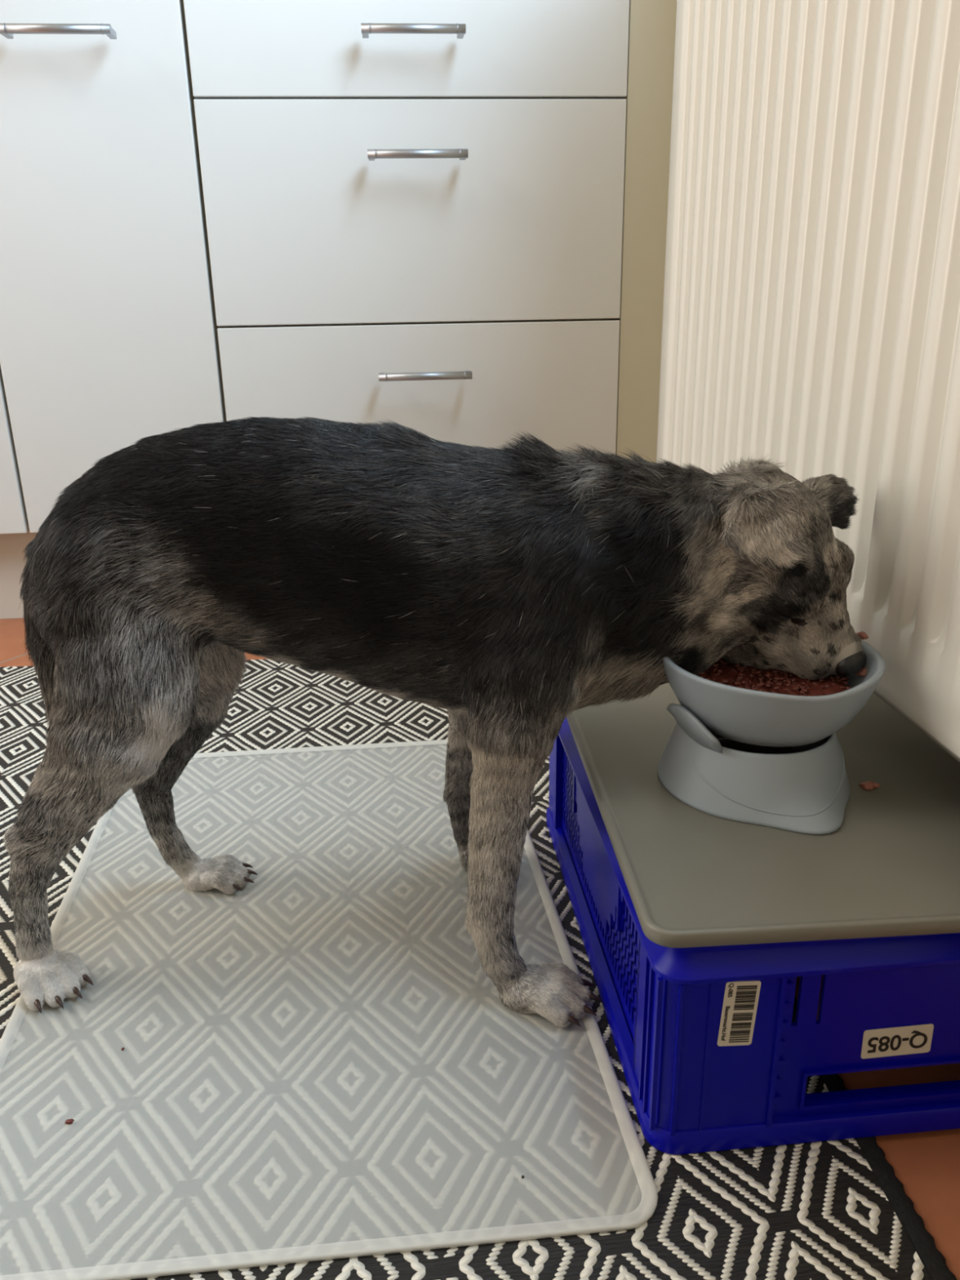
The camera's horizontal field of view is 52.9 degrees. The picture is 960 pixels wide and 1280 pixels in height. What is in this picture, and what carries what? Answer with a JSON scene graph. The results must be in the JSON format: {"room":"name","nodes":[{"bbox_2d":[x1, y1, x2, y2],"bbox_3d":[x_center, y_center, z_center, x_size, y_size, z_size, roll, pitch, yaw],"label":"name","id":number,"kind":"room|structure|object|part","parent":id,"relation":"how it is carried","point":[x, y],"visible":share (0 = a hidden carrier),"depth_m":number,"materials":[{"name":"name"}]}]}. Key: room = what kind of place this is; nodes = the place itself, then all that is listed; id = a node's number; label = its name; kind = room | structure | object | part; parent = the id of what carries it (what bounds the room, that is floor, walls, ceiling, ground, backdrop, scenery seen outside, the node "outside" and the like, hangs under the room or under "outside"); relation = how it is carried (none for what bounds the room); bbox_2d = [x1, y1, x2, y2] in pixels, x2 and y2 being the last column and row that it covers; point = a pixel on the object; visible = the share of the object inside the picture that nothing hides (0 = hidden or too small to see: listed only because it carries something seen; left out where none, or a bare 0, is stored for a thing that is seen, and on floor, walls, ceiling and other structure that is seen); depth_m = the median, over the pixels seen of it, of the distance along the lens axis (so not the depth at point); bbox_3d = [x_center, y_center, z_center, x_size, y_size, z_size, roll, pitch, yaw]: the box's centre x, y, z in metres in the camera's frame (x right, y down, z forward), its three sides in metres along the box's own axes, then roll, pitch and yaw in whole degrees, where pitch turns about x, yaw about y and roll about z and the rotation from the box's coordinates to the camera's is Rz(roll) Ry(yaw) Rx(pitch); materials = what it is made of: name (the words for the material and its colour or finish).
{"room":"kitchen","nodes":[
{"label":"kitchen","id":0,"kind":"room"},
{"bbox_2d":[0,617,959,1279],"bbox_3d":[-1.348,0.460,0.260,3.808,0.030,3.820,-3,20,-5],"label":"floor","id":1,"kind":"structure","parent":0,"point":[926,1164],"depth_m":0.57,"materials":[{"name":"brown wood"}]},
{"bbox_2d":[0,364,29,533],"bbox_3d":[-1.029,-0.591,1.603,0.606,0.732,0.581,-3,20,-5],"label":"base cabinet","id":2,"kind":"object","parent":1,"relation":"on","point":[13,514],"visible":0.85,"depth_m":1.45,"materials":[{"name":"beige laminate"}]},
{"bbox_2d":[0,530,37,618],"bbox_3d":[-0.545,-0.118,1.573,1.520,0.149,0.016,-3,20,-5],"label":"plinth","id":3,"kind":"object","parent":1,"relation":"on","point":[11,545],"visible":0.02,"depth_m":1.55,"materials":[{"name":"laminate"}]},
{"bbox_2d":[0,0,226,533],"bbox_3d":[-0.568,-0.603,1.614,0.311,0.732,0.638,-3,20,-5],"label":"base cabinet","id":4,"kind":"object","parent":1,"relation":"on","point":[109,342],"visible":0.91,"depth_m":1.35,"materials":[{"name":"beige laminate"}]},
{"bbox_3d":[-0.606,-0.776,1.232,0.008,0.009,0.032,-3,20,-5],"label":"handle post","id":5,"kind":"part","parent":4,"relation":"part of","materials":[{"name":"silver metal"}]},
{"bbox_3d":[-0.539,-0.774,1.222,0.140,0.012,0.012,-3,20,-5],"label":"handle","id":6,"kind":"part","parent":4,"relation":"part of","materials":[{"name":"silver metal"}]},
{"bbox_3d":[-0.476,-0.782,1.243,0.008,0.009,0.032,-3,20,-5],"label":"handle post","id":7,"kind":"part","parent":4,"relation":"part of","materials":[{"name":"silver metal"}]},
{"bbox_2d":[183,0,629,458],"bbox_3d":[-0.113,-0.624,1.652,0.599,0.732,0.638,-3,20,-5],"label":"base cabinet","id":8,"kind":"object","parent":1,"relation":"on","point":[414,209],"visible":0.95,"depth_m":1.38,"materials":[{"name":"beige laminate"}]},
{"bbox_3d":[-0.151,-0.800,1.269,0.008,0.009,0.032,-3,20,-5],"label":"handle post","id":9,"kind":"part","parent":8,"relation":"part of","materials":[{"name":"silver metal"}]},
{"bbox_3d":[-0.093,-0.819,1.316,0.597,0.140,0.019,-3,20,-5],"label":"drawer","id":10,"kind":"part","parent":8,"relation":"part of","materials":[{"name":"beige laminate"}]},
{"bbox_3d":[-0.089,-0.612,1.390,0.597,0.293,0.019,-3,20,-5],"label":"drawer","id":11,"kind":"part","parent":8,"relation":"part of","materials":[{"name":"beige laminate"}]},
{"bbox_3d":[-0.087,-0.798,1.259,0.136,0.012,0.012,-3,20,-5],"label":"handle","id":12,"kind":"part","parent":8,"relation":"part of","materials":[{"name":"silver metal"}]},
{"bbox_3d":[-0.084,-0.659,1.309,0.136,0.012,0.012,-3,20,-5],"label":"handle","id":13,"kind":"part","parent":8,"relation":"part of","materials":[{"name":"silver metal"}]},
{"bbox_3d":[-0.084,-0.334,1.489,0.597,0.293,0.019,-3,20,-5],"label":"drawer","id":14,"kind":"part","parent":8,"relation":"part of","materials":[{"name":"beige laminate"}]},
{"bbox_3d":[-0.079,-0.385,1.407,0.136,0.012,0.012,-3,20,-5],"label":"handle","id":15,"kind":"part","parent":8,"relation":"part of","materials":[{"name":"silver metal"}]},
{"bbox_3d":[-0.025,-0.806,1.280,0.008,0.009,0.032,-3,20,-5],"label":"handle post","id":16,"kind":"part","parent":8,"relation":"part of","materials":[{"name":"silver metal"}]},
{"bbox_2d":[0,658,956,1279],"bbox_3d":[-0.348,0.243,0.768,1.193,0.004,1.372,-3,20,-7],"label":"rug","id":17,"kind":"object","parent":1,"relation":"on","point":[321,1050],"visible":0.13,"depth_m":0.63,"materials":[{"name":"grey fabric"}]},
{"bbox_2d":[0,739,657,1279],"bbox_3d":[-0.145,0.224,0.797,0.437,0.004,0.621,-3,20,-5],"label":"mat","id":18,"kind":"object","parent":17,"relation":"on","point":[646,1207],"visible":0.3,"depth_m":0.52,"materials":[{"name":"white"}]},
{"bbox_2d":[64,1118,74,1124],"bbox_3d":[-0.254,0.297,0.596,0.006,0.003,0.003,-3,20,-5],"label":"crumb","id":19,"kind":"object","parent":18,"relation":"on","point":[68,1121],"visible":1,"depth_m":0.60,"materials":[{"name":"brown food"}]},
{"bbox_2d":[2,416,866,1027],"bbox_3d":[-0.039,0.043,0.704,0.613,0.401,0.220,0,20,3],"label":"dog","id":20,"kind":"object","parent":18,"relation":"on","point":[511,592],"visible":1,"depth_m":0.63},
{"bbox_2d":[546,717,959,1154],"bbox_3d":[0.221,0.164,0.742,0.284,0.143,0.400,-3,20,-5],"label":"plastic crate","id":21,"kind":"object","parent":17,"relation":"on","point":[713,1056],"visible":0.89,"depth_m":0.56,"materials":[{"name":"plastic"}]},
{"bbox_2d":[566,682,959,947],"bbox_3d":[0.221,0.093,0.712,0.295,0.010,0.400,-3,20,-5],"label":"tray","id":22,"kind":"object","parent":21,"relation":"on","point":[693,877],"visible":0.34,"depth_m":0.60,"materials":[{"name":"grey plastic"}]},
{"bbox_2d":[657,640,885,835],"bbox_3d":[0.199,0.054,0.671,0.148,0.094,0.160,-3,20,-5],"label":"bowl","id":23,"kind":"object","parent":22,"relation":"on","point":[808,791],"visible":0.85,"depth_m":0.63,"materials":[{"name":"grey plastic"}]},
{"bbox_2d":[693,657,850,696],"bbox_3d":[0.198,0.033,0.668,0.112,0.018,0.112,-3,20,-5],"label":"food","id":24,"kind":"object","parent":23,"relation":"in","point":[774,681],"visible":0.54,"depth_m":0.66,"materials":[{"name":"brown food"}]},
{"bbox_2d":[853,666,866,676],"bbox_3d":[0.262,0.022,0.658,0.013,0.006,0.010,-3,20,-5],"label":"crumb","id":25,"kind":"object","parent":23,"relation":"in","point":[863,673],"visible":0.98,"depth_m":0.66,"materials":[{"name":"brown food"}]},
{"bbox_2d":[855,631,868,639],"bbox_3d":[0.270,-0.003,0.682,0.008,0.006,0.010,-3,20,-5],"label":"crumb","id":26,"kind":"object","parent":23,"relation":"on","point":[863,635],"visible":0.81,"depth_m":0.68,"materials":[{"name":"brown food"}]},
{"bbox_2d":[857,781,879,790],"bbox_3d":[0.270,0.101,0.670,0.014,0.005,0.009,-3,20,-5],"label":"crumb","id":27,"kind":"object","parent":22,"relation":"on","point":[868,785],"visible":1,"depth_m":0.67,"materials":[{"name":"brown food"}]},
{"bbox_2d":[615,0,676,463],"bbox_3d":[0.245,-0.485,1.469,0.066,0.885,0.018,-3,20,-5],"label":"wall","id":28,"kind":"structure","parent":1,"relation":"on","point":[652,23],"depth_m":1.41,"materials":[{"name":"paint"}]},
{"bbox_3d":[0.458,-0.790,-0.014,0.140,2.450,3.800,-3,20,-5],"label":"wall","id":29,"kind":"structure","parent":0,"visible":0},
{"bbox_2d":[656,0,959,762],"bbox_3d":[0.339,-0.222,0.397,0.080,0.702,1.638,-3,20,-5],"label":"radiator","id":30,"kind":"object","parent":29,"relation":"attached to","point":[811,307],"visible":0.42,"depth_m":0.73,"materials":[{"name":"metal"}]}
]}

